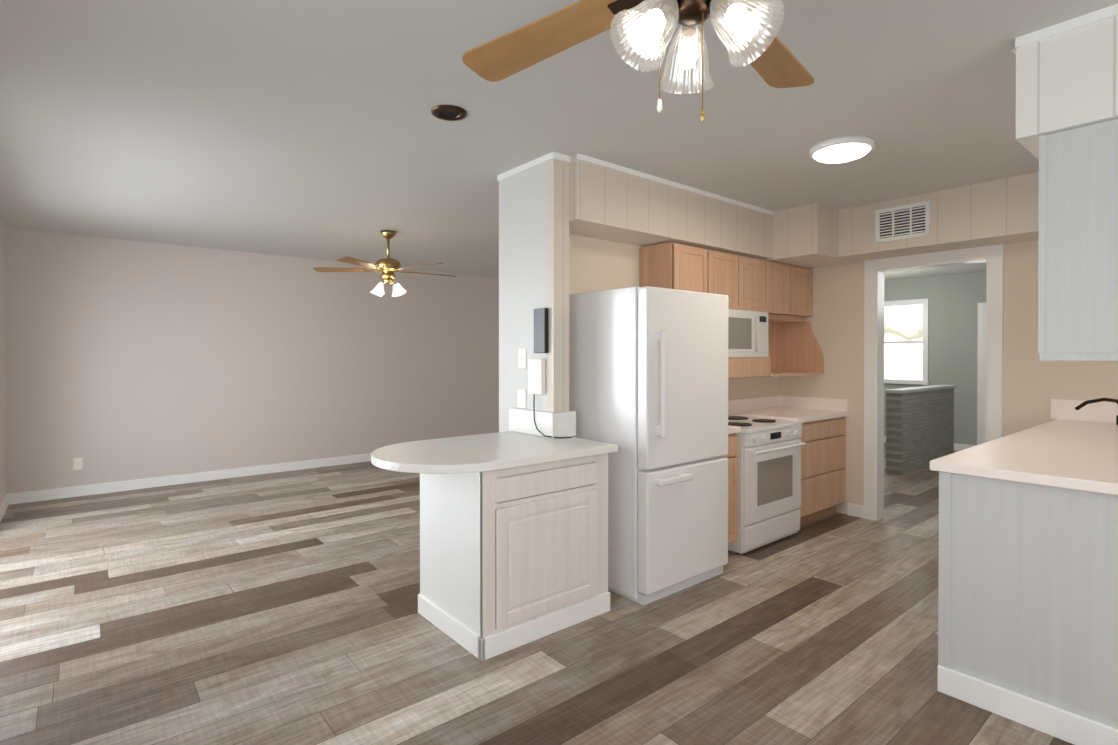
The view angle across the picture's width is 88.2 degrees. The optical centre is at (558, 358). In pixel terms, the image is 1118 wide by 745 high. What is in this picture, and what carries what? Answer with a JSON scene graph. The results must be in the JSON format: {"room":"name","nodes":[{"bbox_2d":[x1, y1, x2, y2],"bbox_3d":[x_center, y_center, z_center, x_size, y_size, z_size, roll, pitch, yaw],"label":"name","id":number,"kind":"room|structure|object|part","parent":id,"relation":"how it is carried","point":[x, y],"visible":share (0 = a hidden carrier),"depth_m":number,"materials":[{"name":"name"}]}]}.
{"room":"kitchen","nodes":[
{"label":"kitchen","id":0,"kind":"room"},
{"bbox_2d":[0,219,6,505],"bbox_3d":[-2.070,0.095,1.568,0.120,2.560,9.890,0,0,-40],"label":"wall","id":1,"kind":"structure","parent":0,"point":[3,462],"depth_m":5.11,"materials":[{"name":"beige paint"}]},
{"bbox_2d":[0,494,9,521],"bbox_3d":[-4.775,1.306,4.944,0.014,0.100,0.970,0,0,-40],"label":"baseboard","id":2,"kind":"structure","parent":1,"relation":"attached to","point":[6,502],"depth_m":5.04,"materials":[{"name":"white wood"}]},
{"bbox_2d":[5,227,498,493],"bbox_3d":[-1.053,0.053,8.755,10.620,2.560,0.120,0,0,-40],"label":"wall","id":3,"kind":"structure","parent":0,"point":[126,360],"depth_m":6.41,"materials":[{"name":"beige paint"}]},
{"bbox_2d":[73,458,82,469],"bbox_3d":[-4.712,1.034,5.646,0.070,0.115,0.005,0,0,-40],"label":"electrical outlet","id":4,"kind":"object","parent":3,"relation":"attached to","point":[77,463],"visible":0.38,"depth_m":5.63,"materials":[{"name":"white plastic"}]},
{"bbox_2d":[10,453,370,504],"bbox_3d":[-2.923,1.293,7.125,5.650,0.100,0.014,0,0,-40],"label":"baseboard","id":5,"kind":"structure","parent":3,"relation":"attached to","point":[75,491],"depth_m":6.15,"materials":[{"name":"white wood"}]},
{"bbox_2d":[499,161,546,431],"bbox_3d":[-0.186,0.083,3.635,0.120,2.560,0.510,0,0,-40],"label":"wall","id":6,"kind":"structure","parent":0,"point":[522,245],"depth_m":3.60,"materials":[{"name":"white paint"}]},
{"bbox_2d":[517,389,525,407],"bbox_3d":[-0.232,0.250,3.592,0.005,0.115,0.090,0,0,-40],"label":"switch plate","id":7,"kind":"object","parent":6,"relation":"attached to","point":[521,397],"depth_m":3.59,"materials":[{"name":"white plastic"}]},
{"bbox_2d":[518,348,525,368],"bbox_3d":[-0.231,0.000,3.585,0.011,0.125,0.080,0,0,-40],"label":"switch plate","id":8,"kind":"object","parent":6,"relation":"attached to","point":[521,351],"depth_m":3.58,"materials":[{"name":"white plastic"}]},
{"bbox_3d":[-0.232,0.123,3.591,0.005,0.370,0.090,0,0,-40],"label":"plate","id":9,"kind":"part","parent":8,"relation":"part of","materials":[{"name":"white plastic"}]},
{"bbox_2d":[497,152,556,180],"bbox_3d":[-0.214,-1.179,3.558,0.012,0.035,0.582,0,0,-40],"label":"crown molding","id":10,"kind":"structure","parent":6,"relation":"attached to","point":[553,155],"depth_m":3.52,"materials":[{"name":"white wood"}]},
{"bbox_2d":[525,357,544,394],"bbox_3d":[-0.132,0.108,3.448,0.033,0.225,0.187,0,0,-40],"label":"switch plate","id":11,"kind":"object","parent":6,"relation":"attached to","point":[536,376],"depth_m":3.43,"materials":[{"name":"white plastic"}]},
{"bbox_2d":[509,408,575,437],"bbox_3d":[-0.107,0.387,3.543,0.178,0.147,0.445,0,0,-40],"label":"backsplash","id":12,"kind":"structure","parent":6,"relation":"attached to","point":[558,424],"depth_m":3.41,"materials":[{"name":"white laminate"}]},
{"bbox_2d":[533,308,571,438],"bbox_3d":[-0.054,0.083,3.388,0.135,0.756,0.248,0,0,-40],"label":"phone","id":13,"kind":"object","parent":6,"relation":"attached to","point":[540,330],"visible":0.96,"depth_m":3.39,"materials":[{"name":"black plastic"}]},
{"bbox_3d":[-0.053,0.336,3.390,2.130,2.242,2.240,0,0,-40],"label":"cord","id":14,"kind":"part","parent":13,"relation":"part of","materials":[{"name":"black plastic"}]},
{"bbox_2d":[0,443,1073,744],"bbox_3d":[2.026,1.385,4.970,11.120,0.060,10.250,0,0,-40],"label":"floor","id":15,"kind":"structure","parent":0,"point":[270,609],"depth_m":2.79,"materials":[{"name":"brown wood"}]},
{"bbox_2d":[371,431,617,660],"bbox_3d":[-0.397,0.916,3.063,1.170,0.900,0.830,0,0,-40],"label":"base cabinet","id":16,"kind":"object","parent":15,"relation":"on","point":[513,540],"visible":0.98,"depth_m":2.83,"materials":[{"name":"white wood"}]},
{"bbox_2d":[569,286,727,605],"bbox_3d":[0.556,0.481,3.639,0.765,1.765,0.785,0,0,-40],"label":"fridge","id":17,"kind":"object","parent":15,"relation":"on","point":[648,380],"visible":0.96,"depth_m":3.32,"materials":[{"name":"white metal"}]},
{"bbox_3d":[0.648,0.273,3.240,0.280,0.855,0.055,0,0,-40],"label":"handle","id":18,"kind":"part","parent":17,"relation":"part of","materials":[{"name":"white"}]},
{"bbox_3d":[0.749,0.107,3.404,0.759,1.005,0.080,0,0,-40],"label":"door","id":19,"kind":"part","parent":17,"relation":"part of","materials":[{"name":"white metal"}]},
{"bbox_2d":[638,456,727,594],"bbox_3d":[0.749,0.960,3.409,0.759,0.670,0.080,0,0,-40],"label":"freezer","id":20,"kind":"object","parent":17,"relation":"in","point":[683,526],"depth_m":3.32,"materials":[{"name":"white metal"}]},
{"bbox_2d":[720,431,740,543],"bbox_3d":[0.910,0.933,4.086,0.327,0.855,0.616,0,0,-40],"label":"base cabinet","id":21,"kind":"object","parent":15,"relation":"on","point":[732,439],"depth_m":3.91,"materials":[{"name":"brown wood"}]},
{"bbox_2d":[728,425,739,434],"bbox_3d":[0.916,0.486,4.078,0.334,0.040,0.632,0,0,-40],"label":"countertop","id":22,"kind":"structure","parent":21,"relation":"on","point":[731,430],"depth_m":3.90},
{"bbox_2d":[728,415,805,553],"bbox_3d":[1.388,0.907,4.373,0.764,0.864,0.661,0,0,-40],"label":"stove","id":23,"kind":"object","parent":15,"relation":"on","point":[769,477],"visible":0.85,"depth_m":4.11,"materials":[{"name":"white metal"}]},
{"bbox_2d":[770,432,780,439],"bbox_3d":[1.563,0.558,4.160,0.140,0.045,0.006,0,0,-40],"label":"clock","id":24,"kind":"object","parent":23,"relation":"on","point":[773,435],"depth_m":4.15,"materials":[{"name":"black plastic"}]},
{"bbox_3d":[1.581,0.599,4.139,0.680,0.115,0.058,0,0,-40],"label":"handle","id":25,"kind":"part","parent":23,"relation":"part of","materials":[{"name":"white metal"}]},
{"bbox_2d":[728,415,845,525],"bbox_3d":[1.968,0.928,4.962,0.868,0.855,0.616,0,0,-40],"label":"base cabinet","id":26,"kind":"object","parent":15,"relation":"on","point":[823,420],"depth_m":4.73,"materials":[{"name":"brown wood"}]},
{"bbox_2d":[728,407,847,422],"bbox_3d":[1.971,0.480,4.952,0.872,0.040,0.632,0,0,-40],"label":"countertop","id":27,"kind":"structure","parent":26,"relation":"on","point":[801,414],"depth_m":4.82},
{"bbox_2d":[937,471,1117,744],"bbox_3d":[2.672,0.912,2.909,2.404,0.910,0.595,0,0,-40],"label":"base cabinet","id":28,"kind":"object","parent":15,"relation":"on","point":[1028,587],"depth_m":2.15,"materials":[{"name":"white wood"}]},
{"bbox_2d":[930,419,1117,494],"bbox_3d":[2.669,0.437,2.892,2.426,0.040,0.660,0,0,-40],"label":"countertop","id":29,"kind":"structure","parent":28,"relation":"on","point":[1068,454],"depth_m":2.42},
{"bbox_2d":[1075,398,1117,424],"bbox_3d":[3.351,0.328,3.565,0.233,0.171,0.213,0,0,-40],"label":"faucet","id":30,"kind":"object","parent":29,"relation":"on","point":[1081,405],"visible":1,"depth_m":3.56,"materials":[{"name":"brown metal"}]},
{"bbox_3d":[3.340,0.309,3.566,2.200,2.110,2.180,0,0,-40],"label":"spout","id":31,"kind":"part","parent":30,"relation":"part of","materials":[{"name":"brown metal"}]},
{"bbox_2d":[547,159,568,412],"bbox_3d":[-0.004,0.085,3.416,0.120,2.560,0.060,0,0,-40],"label":"wall","id":32,"kind":"structure","parent":0,"point":[558,281],"depth_m":3.38,"materials":[{"name":"beige paint"}]},
{"bbox_2d":[0,0,1117,280],"bbox_3d":[2.026,-1.235,4.955,11.120,0.060,10.250,0,0,-40],"label":"ceiling","id":33,"kind":"structure","parent":0,"point":[306,128],"depth_m":2.85,"materials":[{"name":"grey paint"}]},
{"bbox_2d":[313,230,455,296],"bbox_3d":[-1.584,-0.899,5.521,1.296,0.614,1.344,0,0,-40],"label":"ceiling fan","id":34,"kind":"object","parent":33,"relation":"hanging from","point":[388,267],"visible":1,"depth_m":5.43,"materials":[{"name":"gold metal"}]},
{"bbox_3d":[-1.677,-0.652,5.362,0.110,0.122,0.116,0,0,-40],"label":"lamp shade","id":35,"kind":"part","parent":34,"relation":"part of","materials":[{"name":"white glass"}]},
{"bbox_3d":[-1.627,-1.048,5.493,0.024,0.220,0.024,0,0,-40],"label":"rod","id":36,"kind":"part","parent":34,"relation":"part of","materials":[{"name":"gold metal"}]},
{"bbox_3d":[-1.627,-0.853,5.494,0.230,0.190,0.230,0,0,-40],"label":"motor","id":37,"kind":"part","parent":34,"relation":"part of","materials":[{"name":"gold metal"}]},
{"bbox_3d":[-1.578,-0.654,5.629,0.110,0.122,0.116,0,0,-40],"label":"lamp shade","id":38,"kind":"part","parent":34,"relation":"part of","materials":[{"name":"white glass"}]},
{"bbox_3d":[-1.494,-0.652,5.446,0.116,0.122,0.110,0,0,-40],"label":"lamp shade","id":39,"kind":"part","parent":34,"relation":"part of","materials":[{"name":"white glass"}]},
{"bbox_2d":[431,105,466,120],"bbox_3d":[-0.531,-1.185,2.790,0.170,0.012,0.170,0,0,-40],"label":"recessed light","id":40,"kind":"object","parent":33,"relation":"in","point":[449,112],"visible":1,"depth_m":2.79,"materials":[{"name":"brown metal"}]},
{"bbox_2d":[462,0,813,121],"bbox_3d":[0.315,-0.866,1.363,1.140,0.631,1.140,0,0,-6],"label":"ceiling fan","id":41,"kind":"object","parent":33,"relation":"hanging from","point":[642,32],"visible":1,"depth_m":1.44,"materials":[{"name":"brown wood"}]},
{"bbox_3d":[0.194,-0.751,1.317,0.161,0.168,0.148,0,0,-40],"label":"lamp shade","id":42,"kind":"part","parent":41,"relation":"part of","materials":[{"name":"clear glass"}]},
{"bbox_3d":[0.218,-0.769,1.322,0.054,0.060,0.054,0,0,-40],"label":"bulb","id":43,"kind":"part","parent":41,"relation":"part of","materials":[{"name":"white glass"}]},
{"bbox_3d":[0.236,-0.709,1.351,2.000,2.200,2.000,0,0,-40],"label":"chain","id":44,"kind":"part","parent":41,"relation":"part of","materials":[{"name":"gold metal"}]},
{"bbox_3d":[0.330,-0.752,1.500,0.153,0.168,0.152,0,0,-40],"label":"lamp shade","id":45,"kind":"part","parent":41,"relation":"part of","materials":[{"name":"clear glass"}]},
{"bbox_3d":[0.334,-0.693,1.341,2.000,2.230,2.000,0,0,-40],"label":"chain","id":46,"kind":"part","parent":41,"relation":"part of","materials":[{"name":"gold metal"}]},
{"bbox_3d":[0.400,-0.769,1.301,0.054,0.060,0.054,0,0,-40],"label":"bulb","id":47,"kind":"part","parent":41,"relation":"part of","materials":[{"name":"white glass"}]},
{"bbox_3d":[0.422,-0.751,1.292,0.149,0.168,0.161,0,0,-40],"label":"lamp shade","id":48,"kind":"part","parent":41,"relation":"part of","materials":[{"name":"clear glass"}]},
{"bbox_2d":[810,136,874,162],"bbox_3d":[1.593,-1.158,3.252,0.330,0.072,0.330,0,0,-40],"label":"ceiling light","id":49,"kind":"object","parent":33,"relation":"attached to","point":[843,149],"visible":1,"depth_m":3.17,"materials":[{"name":"white"}]},
{"bbox_2d":[569,154,772,259],"bbox_3d":[0.825,-1.010,4.188,2.150,0.380,0.340,0,0,-40],"label":"soffit","id":50,"kind":"structure","parent":0,"point":[606,203],"depth_m":3.86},
{"bbox_2d":[577,153,773,215],"bbox_3d":[0.937,-1.184,4.051,2.150,0.030,0.012,0,0,-40],"label":"crown molding","id":51,"kind":"structure","parent":50,"relation":"attached to","point":[582,157],"depth_m":3.87,"materials":[{"name":"white wood"}]},
{"bbox_2d":[569,234,780,399],"bbox_3d":[0.959,0.077,4.604,2.880,2.560,0.120,0,0,-40],"label":"wall","id":52,"kind":"structure","parent":0,"point":[595,264],"depth_m":4.03,"materials":[{"name":"beige paint"}]},
{"bbox_2d":[640,242,715,293],"bbox_3d":[0.862,-0.591,4.234,0.453,0.431,0.311,0,0,-40],"label":"upper cabinet","id":53,"kind":"object","parent":52,"relation":"attached to","point":[671,265],"depth_m":4.10,"materials":[{"name":"brown wood"}]},
{"bbox_2d":[716,251,743,309],"bbox_3d":[1.144,-0.593,4.468,0.504,0.431,0.311,0,0,-40],"label":"upper cabinet","id":54,"kind":"object","parent":52,"relation":"attached to","point":[729,267],"depth_m":4.41,"materials":[{"name":"brown wood"}]},
{"bbox_2d":[728,396,779,410],"bbox_3d":[1.352,0.409,4.836,1.974,0.105,0.020,0,0,-40],"label":"backsplash","id":55,"kind":"structure","parent":52,"relation":"attached to","point":[771,401],"depth_m":5.13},
{"bbox_2d":[744,256,771,313],"bbox_3d":[1.446,-0.594,4.718,0.504,0.431,0.311,0,0,-40],"label":"upper cabinet","id":56,"kind":"object","parent":52,"relation":"attached to","point":[751,284],"depth_m":4.65,"materials":[{"name":"brown wood"}]},
{"bbox_2d":[728,314,823,377],"bbox_3d":[1.608,-0.115,4.788,1.636,0.522,0.416,0,0,-40],"label":"shelf","id":57,"kind":"object","parent":52,"relation":"attached to","point":[794,348],"visible":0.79,"depth_m":5.26,"materials":[{"name":"brown wood"}]},
{"bbox_2d":[728,309,767,357],"bbox_3d":[1.286,-0.188,4.506,0.760,0.364,0.385,0,0,-40],"label":"microwave","id":58,"kind":"object","parent":57,"relation":"on","point":[747,333],"visible":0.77,"depth_m":4.43,"materials":[{"name":"white"}]},
{"bbox_3d":[1.543,-0.192,4.490,0.025,0.280,0.032,0,0,-40],"label":"handle","id":59,"kind":"part","parent":58,"relation":"part of","materials":[{"name":"white plastic"}]},
{"bbox_3d":[1.605,-0.310,4.559,0.120,0.045,0.005,0,0,-40],"label":"panel","id":60,"kind":"part","parent":58,"relation":"part of","materials":[{"name":"black plastic"}]},
{"bbox_2d":[772,262,795,315],"bbox_3d":[1.748,-0.596,4.968,0.504,0.431,0.311,0,0,-40],"label":"upper cabinet","id":61,"kind":"object","parent":52,"relation":"attached to","point":[783,275],"depth_m":4.91,"materials":[{"name":"brown wood"}]},
{"bbox_2d":[796,266,812,316],"bbox_3d":[2.031,-0.597,5.203,0.454,0.431,0.311,0,0,-40],"label":"upper cabinet","id":62,"kind":"object","parent":52,"relation":"attached to","point":[803,275],"depth_m":5.13,"materials":[{"name":"brown wood"}]},
{"bbox_2d":[764,203,858,268],"bbox_3d":[2.051,-1.010,4.964,0.730,0.390,0.710,0,0,-40],"label":"wall","id":63,"kind":"structure","parent":0,"point":[805,236],"depth_m":4.61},
{"bbox_2d":[886,388,953,474],"bbox_3d":[4.594,0.872,7.290,1.800,0.940,0.170,0,0,-40],"label":"brick wall","id":64,"kind":"structure","parent":0,"point":[919,430],"depth_m":6.96,"materials":[{"name":"grey brick"}]},
{"bbox_2d":[884,385,955,393],"bbox_3d":[4.594,0.384,7.287,1.840,0.035,0.210,0,0,-40],"label":"trim","id":65,"kind":"structure","parent":64,"relation":"on","point":[917,389],"depth_m":7.03,"materials":[{"name":"grey wood"}]},
{"bbox_2d":[884,271,985,444],"bbox_3d":[5.729,0.055,8.518,0.120,2.560,5.200,0,0,-40],"label":"wall","id":66,"kind":"structure","parent":0,"point":[955,300],"depth_m":8.39,"materials":[{"name":"grey paint"}]},
{"bbox_2d":[884,298,928,384],"bbox_3d":[5.288,-0.248,8.969,0.120,1.300,0.840,0,0,-40],"label":"window","id":67,"kind":"structure","parent":66,"relation":"in","point":[925,303],"depth_m":8.68,"materials":[{"name":"white"}]},
{"bbox_2d":[884,436,976,450],"bbox_3d":[5.677,1.285,8.482,0.014,0.100,5.200,0,0,-40],"label":"baseboard","id":68,"kind":"structure","parent":66,"relation":"attached to","point":[959,447],"depth_m":8.33,"materials":[{"name":"white wood"}]},
{"bbox_2d":[977,302,985,444],"bbox_3d":[5.962,0.277,8.128,0.020,2.120,0.100,0,0,-40],"label":"door frame","id":69,"kind":"structure","parent":66,"relation":"attached to","point":[981,393],"depth_m":8.12,"materials":[{"name":"white"}]},
{"bbox_2d":[838,172,1038,261],"bbox_3d":[2.920,-1.010,4.190,0.380,0.380,1.590,0,0,-40],"label":"wall","id":70,"kind":"structure","parent":0,"point":[999,211],"depth_m":4.05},
{"bbox_2d":[875,201,929,242],"bbox_3d":[2.565,-1.016,4.311,0.011,0.250,0.370,0,0,-40],"label":"air vent","id":71,"kind":"object","parent":70,"relation":"in","point":[903,222],"visible":1,"depth_m":4.31,"materials":[{"name":"white metal"}]},
{"bbox_2d":[781,240,1117,513],"bbox_3d":[2.372,0.074,5.249,0.120,2.560,9.650,0,0,-40],"label":"wall","id":72,"kind":"structure","parent":0,"point":[1033,385],"depth_m":4.15,"materials":[{"name":"beige paint"}]},
{"bbox_2d":[780,395,847,410],"bbox_3d":[2.304,0.406,5.218,0.020,0.105,0.607,0,0,-40],"label":"backsplash","id":73,"kind":"structure","parent":72,"relation":"attached to","point":[785,401],"depth_m":5.19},
{"bbox_2d":[847,503,863,514],"bbox_3d":[1.615,1.298,6.291,0.014,0.100,3.390,0,0,-40],"label":"baseboard","id":74,"kind":"structure","parent":72,"relation":"attached to","point":[855,510],"depth_m":4.94,"materials":[{"name":"white wood"}]},
{"bbox_2d":[864,244,1002,520],"bbox_3d":[2.942,0.265,4.561,0.153,2.185,0.950,0,0,-40],"label":"door frame","id":75,"kind":"structure","parent":72,"relation":"attached to","point":[993,254],"depth_m":4.81,"materials":[{"name":"white"}]},
{"bbox_2d":[1050,399,1117,422],"bbox_3d":[3.583,0.346,3.673,0.022,0.134,0.696,0,0,-40],"label":"backsplash","id":76,"kind":"structure","parent":72,"relation":"attached to","point":[1104,411],"depth_m":3.80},
{"bbox_2d":[1016,16,1117,159],"bbox_3d":[2.756,-1.007,2.782,2.430,0.370,0.370,0,0,-40],"label":"wall","id":77,"kind":"structure","parent":0,"point":[1067,81],"depth_m":2.04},
{"bbox_2d":[1011,39,1015,54],"bbox_3d":[2.630,-1.175,2.924,2.442,0.035,0.012,0,0,-40],"label":"crown molding","id":78,"kind":"structure","parent":77,"relation":"attached to","point":[1012,41],"depth_m":2.15,"materials":[{"name":"white wood"}]},
{"bbox_2d":[1014,4,1117,48],"bbox_3d":[1.819,-1.170,1.998,0.012,0.035,0.360,0,0,-40],"label":"crown molding","id":79,"kind":"structure","parent":77,"relation":"attached to","point":[1070,25],"depth_m":2.03,"materials":[{"name":"white wood"}]},
{"bbox_2d":[1038,119,1117,361],"bbox_3d":[2.790,-0.406,2.751,2.414,0.824,0.335,0,0,-40],"label":"upper cabinet","id":80,"kind":"object","parent":77,"relation":"hanging from","point":[1078,256],"visible":1,"depth_m":2.03,"materials":[{"name":"white wood"}]},
{"label":"outside","id":81,"kind":"structure","parent":0,"visible":0},
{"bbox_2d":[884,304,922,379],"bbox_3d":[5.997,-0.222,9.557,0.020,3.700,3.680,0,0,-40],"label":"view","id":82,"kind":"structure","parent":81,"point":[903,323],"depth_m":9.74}
]}

